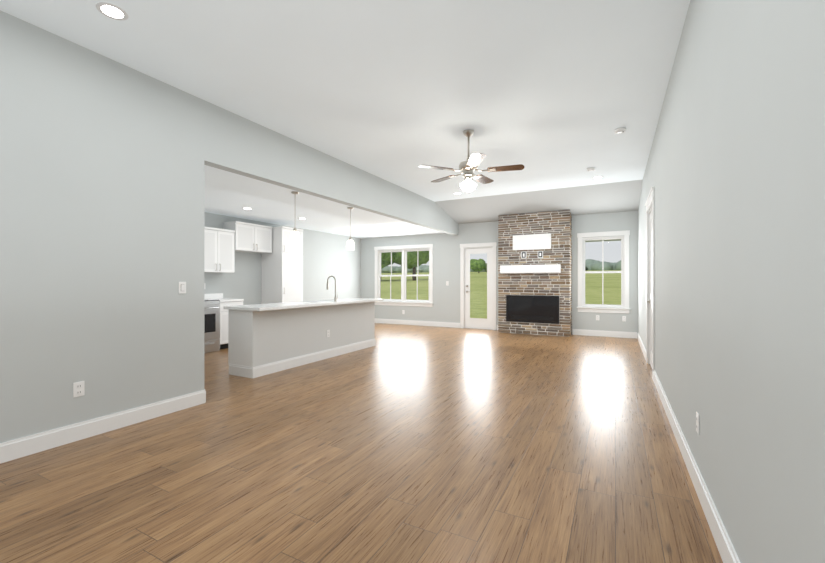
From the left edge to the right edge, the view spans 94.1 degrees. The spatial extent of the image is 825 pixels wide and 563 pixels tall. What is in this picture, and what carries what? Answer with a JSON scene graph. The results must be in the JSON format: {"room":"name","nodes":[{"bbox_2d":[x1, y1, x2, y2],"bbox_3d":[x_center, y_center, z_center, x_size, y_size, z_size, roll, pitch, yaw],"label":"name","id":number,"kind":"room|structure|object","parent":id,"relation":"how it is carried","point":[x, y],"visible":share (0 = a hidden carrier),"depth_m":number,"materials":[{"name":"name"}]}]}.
{"room":"living room","nodes":[
{"label":"living room","id":0,"kind":"room"},
{"bbox_2d":[0,10,457,442],"bbox_3d":[-1.599,-0.360,5.149,0.140,3.220,11.890,0,0,28],"label":"wall","id":1,"kind":"structure","parent":0,"point":[101,207],"depth_m":3.21,"materials":[{"name":"grey paint"}]},
{"bbox_2d":[73,381,84,397],"bbox_3d":[-2.634,0.850,3.032,0.008,0.116,0.072,0,0,28],"label":"electrical outlet","id":2,"kind":"object","parent":1,"relation":"attached to","point":[78,389],"visible":1,"depth_m":3.03,"materials":[{"name":"white plastic"}]},
{"bbox_2d":[0,389,205,463],"bbox_3d":[-3.187,1.183,1.977,0.016,0.135,4.517,0,0,28],"label":"baseboard","id":3,"kind":"structure","parent":1,"relation":"attached to","point":[29,445],"depth_m":3.10,"materials":[{"name":"white wood"}]},
{"bbox_2d":[179,282,185,293],"bbox_3d":[-2.249,0.060,3.757,0.010,0.116,0.072,0,0,28],"label":"light switch","id":4,"kind":"object","parent":1,"relation":"attached to","point":[182,287],"visible":1,"depth_m":3.75,"materials":[{"name":"white plastic"}]},
{"bbox_2d":[204,212,360,304],"bbox_3d":[-3.353,-0.090,8.700,0.140,2.680,7.530,0,0,28],"label":"wall","id":5,"kind":"structure","parent":0,"point":[325,255],"depth_m":9.95,"materials":[{"name":"grey paint"}]},
{"bbox_2d":[204,293,222,296],"bbox_3d":[-4.384,0.285,6.572,0.020,0.099,2.516,0,0,28],"label":"backsplash","id":6,"kind":"structure","parent":5,"relation":"attached to","point":[215,294],"depth_m":7.52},
{"bbox_2d":[204,226,235,272],"bbox_3d":[-3.816,-0.585,7.297,0.345,0.830,0.735,0,0,28],"label":"upper cabinet","id":7,"kind":"object","parent":5,"relation":"attached to","point":[225,244],"depth_m":7.25,"materials":[{"name":"white wood"}]},
{"bbox_2d":[224,221,271,252],"bbox_3d":[-3.422,-0.905,8.028,0.360,0.570,0.905,0,0,28],"label":"upper cabinet","id":8,"kind":"object","parent":5,"relation":"attached to","point":[250,238],"depth_m":7.89,"materials":[{"name":"white wood"}]},
{"bbox_2d":[204,165,442,237],"bbox_3d":[-1.934,-1.380,7.950,3.070,0.100,7.250,0,0,28],"label":"ceiling","id":9,"kind":"structure","parent":0,"point":[227,193],"depth_m":7.19,"materials":[{"name":"white paint"}]},
{"bbox_2d":[290,191,299,243],"bbox_3d":[-1.750,-0.947,5.721,0.148,0.764,0.148,0,0,28],"label":"pendant light","id":10,"kind":"object","parent":9,"relation":"hanging from","point":[294,234],"visible":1,"depth_m":5.70,"materials":[{"name":"white glass"}]},
{"bbox_2d":[346,207,354,249],"bbox_3d":[-1.119,-0.947,6.914,0.148,0.764,0.148,0,0,28],"label":"pendant light","id":11,"kind":"object","parent":9,"relation":"hanging from","point":[350,241],"visible":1,"depth_m":6.90,"materials":[{"name":"white glass"}]},
{"bbox_2d":[0,0,689,201],"bbox_3d":[-0.015,-1.920,3.514,4.190,0.100,10.200,0,0,28],"label":"ceiling","id":12,"kind":"structure","parent":0,"point":[551,94],"depth_m":3.42,"materials":[{"name":"white paint"}]},
{"bbox_2d":[96,2,128,20],"bbox_3d":[-2.078,-1.867,2.659,0.180,0.005,0.180,0,0,28],"label":"recessed light","id":13,"kind":"object","parent":12,"relation":"in","point":[112,11],"visible":1,"depth_m":2.65,"materials":[{"name":"white plastic"}]},
{"bbox_2d":[418,129,523,192],"bbox_3d":[0.731,-1.478,4.811,1.280,0.781,1.262,0,0,28],"label":"ceiling fan","id":14,"kind":"object","parent":12,"relation":"hanging from","point":[468,167],"visible":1,"depth_m":4.73,"materials":[{"name":"silver metal"}]},
{"bbox_2d":[614,127,625,133],"bbox_3d":[2.554,-1.851,4.724,0.130,0.036,0.130,0,0,28],"label":"smoke detector","id":15,"kind":"object","parent":12,"relation":"attached to","point":[620,130],"visible":0.98,"depth_m":4.69,"materials":[{"name":"white plastic"}]},
{"bbox_2d":[0,323,722,562],"bbox_3d":[-1.071,1.300,4.949,7.680,0.100,12.030,0,0,28],"label":"floor","id":16,"kind":"structure","parent":0,"point":[399,443],"depth_m":2.54,"materials":[{"name":"brown wood"}]},
{"bbox_2d":[204,299,219,352],"bbox_3d":[-3.906,0.710,6.736,0.709,1.080,0.756,0,0,28],"label":"range","id":17,"kind":"object","parent":16,"relation":"on","point":[211,325],"visible":0.29,"depth_m":6.79,"materials":[{"name":"silver metal"}]},
{"bbox_2d":[219,301,242,349],"bbox_3d":[-3.651,0.812,7.322,0.615,0.874,0.505,0,0,28],"label":"base cabinet","id":18,"kind":"object","parent":16,"relation":"on","point":[223,302],"depth_m":7.06,"materials":[{"name":"white wood"}]},
{"bbox_2d":[204,297,243,300],"bbox_3d":[-3.646,0.355,7.319,0.627,0.040,0.505,0,0,28],"label":"countertop","id":19,"kind":"structure","parent":18,"relation":"on","point":[209,298],"depth_m":7.33,"materials":[{"name":"white stone"}]},
{"bbox_2d":[261,226,302,303],"bbox_3d":[-2.918,0.030,8.654,0.666,2.440,0.625,0,0,28],"label":"pantry cabinet","id":20,"kind":"object","parent":16,"relation":"on","point":[282,272],"visible":0.69,"depth_m":8.40,"materials":[{"name":"white wood"}]},
{"bbox_2d":[224,300,375,377],"bbox_3d":[-1.624,0.813,6.344,0.534,0.874,2.872,0,0,28],"label":"kitchen island","id":21,"kind":"object","parent":16,"relation":"on","point":[266,339],"depth_m":5.60,"materials":[{"name":"white paint"}]},
{"bbox_2d":[224,298,371,311],"bbox_3d":[-1.562,0.355,6.311,0.700,0.040,2.920,0,0,28],"label":"island countertop","id":22,"kind":"structure","parent":21,"relation":"on","point":[318,303],"depth_m":5.59,"materials":[{"name":"white stone"}]},
{"bbox_2d":[498,210,571,336],"bbox_3d":[2.879,-0.188,9.148,1.654,2.876,0.627,0,0,28],"label":"fireplace","id":23,"kind":"object","parent":16,"relation":"on","point":[534,274],"visible":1,"depth_m":9.01,"materials":[{"name":"brown stone"}]},
{"bbox_2d":[361,211,637,334],"bbox_3d":[1.707,-0.360,10.205,7.680,3.220,0.140,0,0,28],"label":"wall","id":24,"kind":"structure","parent":0,"point":[446,267],"depth_m":10.35,"materials":[{"name":"grey paint"}]},
{"bbox_2d":[374,244,432,306],"bbox_3d":[-0.267,-0.170,11.211,1.970,1.760,0.186,0,0,28],"label":"window","id":25,"kind":"structure","parent":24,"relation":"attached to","point":[404,250],"depth_m":11.20,"materials":[{"name":"white wood"}]},
{"bbox_2d":[375,318,459,327],"bbox_3d":[-0.160,1.183,11.101,3.259,0.135,0.019,0,0,28],"label":"baseboard","id":26,"kind":"structure","parent":24,"relation":"attached to","point":[388,321],"depth_m":10.95,"materials":[{"name":"white wood"}]},
{"bbox_2d":[465,248,491,328],"bbox_3d":[1.750,0.176,10.139,0.770,2.104,0.097,0,0,28],"label":"patio door","id":27,"kind":"object","parent":24,"relation":"attached to","point":[478,323],"visible":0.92,"depth_m":10.15,"materials":[{"name":"white"}]},
{"bbox_2d":[460,242,496,329],"bbox_3d":[1.752,0.120,10.162,1.004,2.260,0.155,0,0,28],"label":"door frame","id":28,"kind":"structure","parent":24,"relation":"attached to","point":[492,245],"depth_m":10.17,"materials":[{"name":"white wood"}]},
{"bbox_2d":[585,239,620,241],"bbox_3d":[3.905,-1.235,10.598,5.400,0.130,2.590,0,0,28],"label":"porch roof","id":29,"kind":"structure","parent":24,"relation":"attached to","point":[604,240],"depth_m":10.96,"materials":[{"name":"white"}]},
{"bbox_2d":[577,230,629,313],"bbox_3d":[4.348,-0.210,8.772,1.090,1.840,0.186,0,0,28],"label":"window","id":30,"kind":"structure","parent":24,"relation":"in","point":[623,307],"depth_m":8.74,"materials":[{"name":"white wood"}]},
{"bbox_2d":[572,330,635,337],"bbox_3d":[4.342,1.183,8.721,1.317,0.135,0.019,0,0,28],"label":"baseboard","id":31,"kind":"structure","parent":24,"relation":"attached to","point":[620,334],"depth_m":8.70,"materials":[{"name":"white wood"}]},
{"bbox_2d":[435,180,641,223],"bbox_3d":[2.731,-1.760,8.708,4.190,0.420,1.550,0,0,28],"label":"ceiling","id":32,"kind":"structure","parent":0,"point":[624,196],"depth_m":8.44,"materials":[{"name":"white paint"}]},
{"bbox_2d":[638,0,824,562],"bbox_3d":[2.262,-0.360,3.188,0.140,3.220,12.030,0,0,28],"label":"wall","id":33,"kind":"structure","parent":0,"point":[734,173],"depth_m":1.44,"materials":[{"name":"grey paint"}]},
{"bbox_2d":[636,332,645,359],"bbox_3d":[4.279,1.183,7.175,0.018,0.135,2.775,0,0,28],"label":"baseboard","id":34,"kind":"structure","parent":33,"relation":"attached to","point":[637,334],"depth_m":7.06,"materials":[{"name":"white wood"}]},
{"bbox_2d":[646,210,651,366],"bbox_3d":[3.361,0.106,5.395,0.092,2.264,0.952,0,0,28],"label":"door","id":35,"kind":"structure","parent":33,"relation":"attached to","point":[650,301],"depth_m":5.69,"materials":[{"name":"white wood"}]},
{"bbox_2d":[645,186,654,378],"bbox_3d":[3.397,0.024,5.375,0.173,2.452,1.250,0,0,28],"label":"door frame","id":36,"kind":"structure","parent":33,"relation":"attached to","point":[650,200],"depth_m":5.54,"materials":[{"name":"white wood"}]},
{"bbox_2d":[653,370,740,562],"bbox_3d":[1.251,1.183,1.445,0.016,0.135,7.725,0,0,28],"label":"baseboard","id":37,"kind":"structure","parent":33,"relation":"attached to","point":[728,554],"depth_m":2.14,"materials":[{"name":"white wood"}]},
{"bbox_2d":[696,412,698,434],"bbox_3d":[1.712,0.850,2.307,0.008,0.116,0.072,0,0,28],"label":"electrical outlet","id":38,"kind":"object","parent":33,"relation":"attached to","point":[697,422],"visible":0.98,"depth_m":2.29,"materials":[{"name":"white plastic"}]},
{"label":"outside","id":39,"kind":"structure","parent":0,"visible":0},
{"bbox_2d":[381,270,620,318],"bbox_3d":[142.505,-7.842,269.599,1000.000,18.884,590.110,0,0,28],"label":"meadow","id":40,"kind":"structure","parent":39,"point":[595,281],"depth_m":37.38,"materials":[{"name":"green plant"}]},
{"bbox_2d":[381,252,394,268],"bbox_3d":[-6.924,-6.003,72.929,9.390,11.911,12.950,0,0,28],"label":"tree","id":41,"kind":"object","parent":40,"relation":"on","point":[384,258],"depth_m":71.13,"materials":[{"name":"green plant"}]},
{"bbox_2d":[383,266,396,272],"bbox_3d":[-21.388,-10.818,377.330,15.317,8.749,13.996,0,0,28],"label":"tree","id":42,"kind":"object","parent":40,"relation":"on","point":[386,269],"depth_m":372.77,"materials":[{"name":"green plant"}]},
{"bbox_2d":[395,266,401,272],"bbox_3d":[-11.071,-10.609,373.546,11.409,8.820,15.548,0,0,28],"label":"tree","id":43,"kind":"object","parent":40,"relation":"on","point":[397,270],"depth_m":367.86,"materials":[{"name":"green plant"}]},
{"bbox_2d":[393,251,428,280],"bbox_3d":[-0.265,-5.954,73.799,10.368,11.558,10.485,0,0,28],"label":"tree","id":44,"kind":"object","parent":40,"relation":"on","point":[424,255],"depth_m":71.94,"materials":[{"name":"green plant"}]},
{"bbox_2d":[416,266,422,272],"bbox_3d":[7.511,-10.476,373.379,14.714,10.110,13.573,0,0,28],"label":"tree","id":45,"kind":"object","parent":40,"relation":"on","point":[420,269],"depth_m":368.67,"materials":[{"name":"green plant"}]},
{"bbox_2d":[470,259,485,272],"bbox_3d":[35.939,-8.569,210.839,9.530,7.956,8.871,0,0,28],"label":"tree","id":46,"kind":"object","parent":40,"relation":"on","point":[481,266],"depth_m":208.20,"materials":[{"name":"green plant"}]},
{"bbox_2d":[585,259,597,265],"bbox_3d":[143.242,-12.058,311.048,19.949,11.722,16.777,0,0,28],"label":"tree","id":47,"kind":"object","parent":40,"relation":"on","point":[590,261],"depth_m":304.98,"materials":[{"name":"green plant"}]},
{"bbox_2d":[591,261,612,269],"bbox_3d":[145.982,-10.645,296.539,15.865,10.030,16.130,0,0,28],"label":"tree","id":48,"kind":"object","parent":40,"relation":"on","point":[594,266],"depth_m":292.33,"materials":[{"name":"green plant"}]},
{"bbox_2d":[616,260,620,269],"bbox_3d":[160.818,-10.810,288.167,15.202,11.998,19.837,0,0,28],"label":"tree","id":49,"kind":"object","parent":40,"relation":"on","point":[618,264],"depth_m":283.59,"materials":[{"name":"green plant"}]}
]}

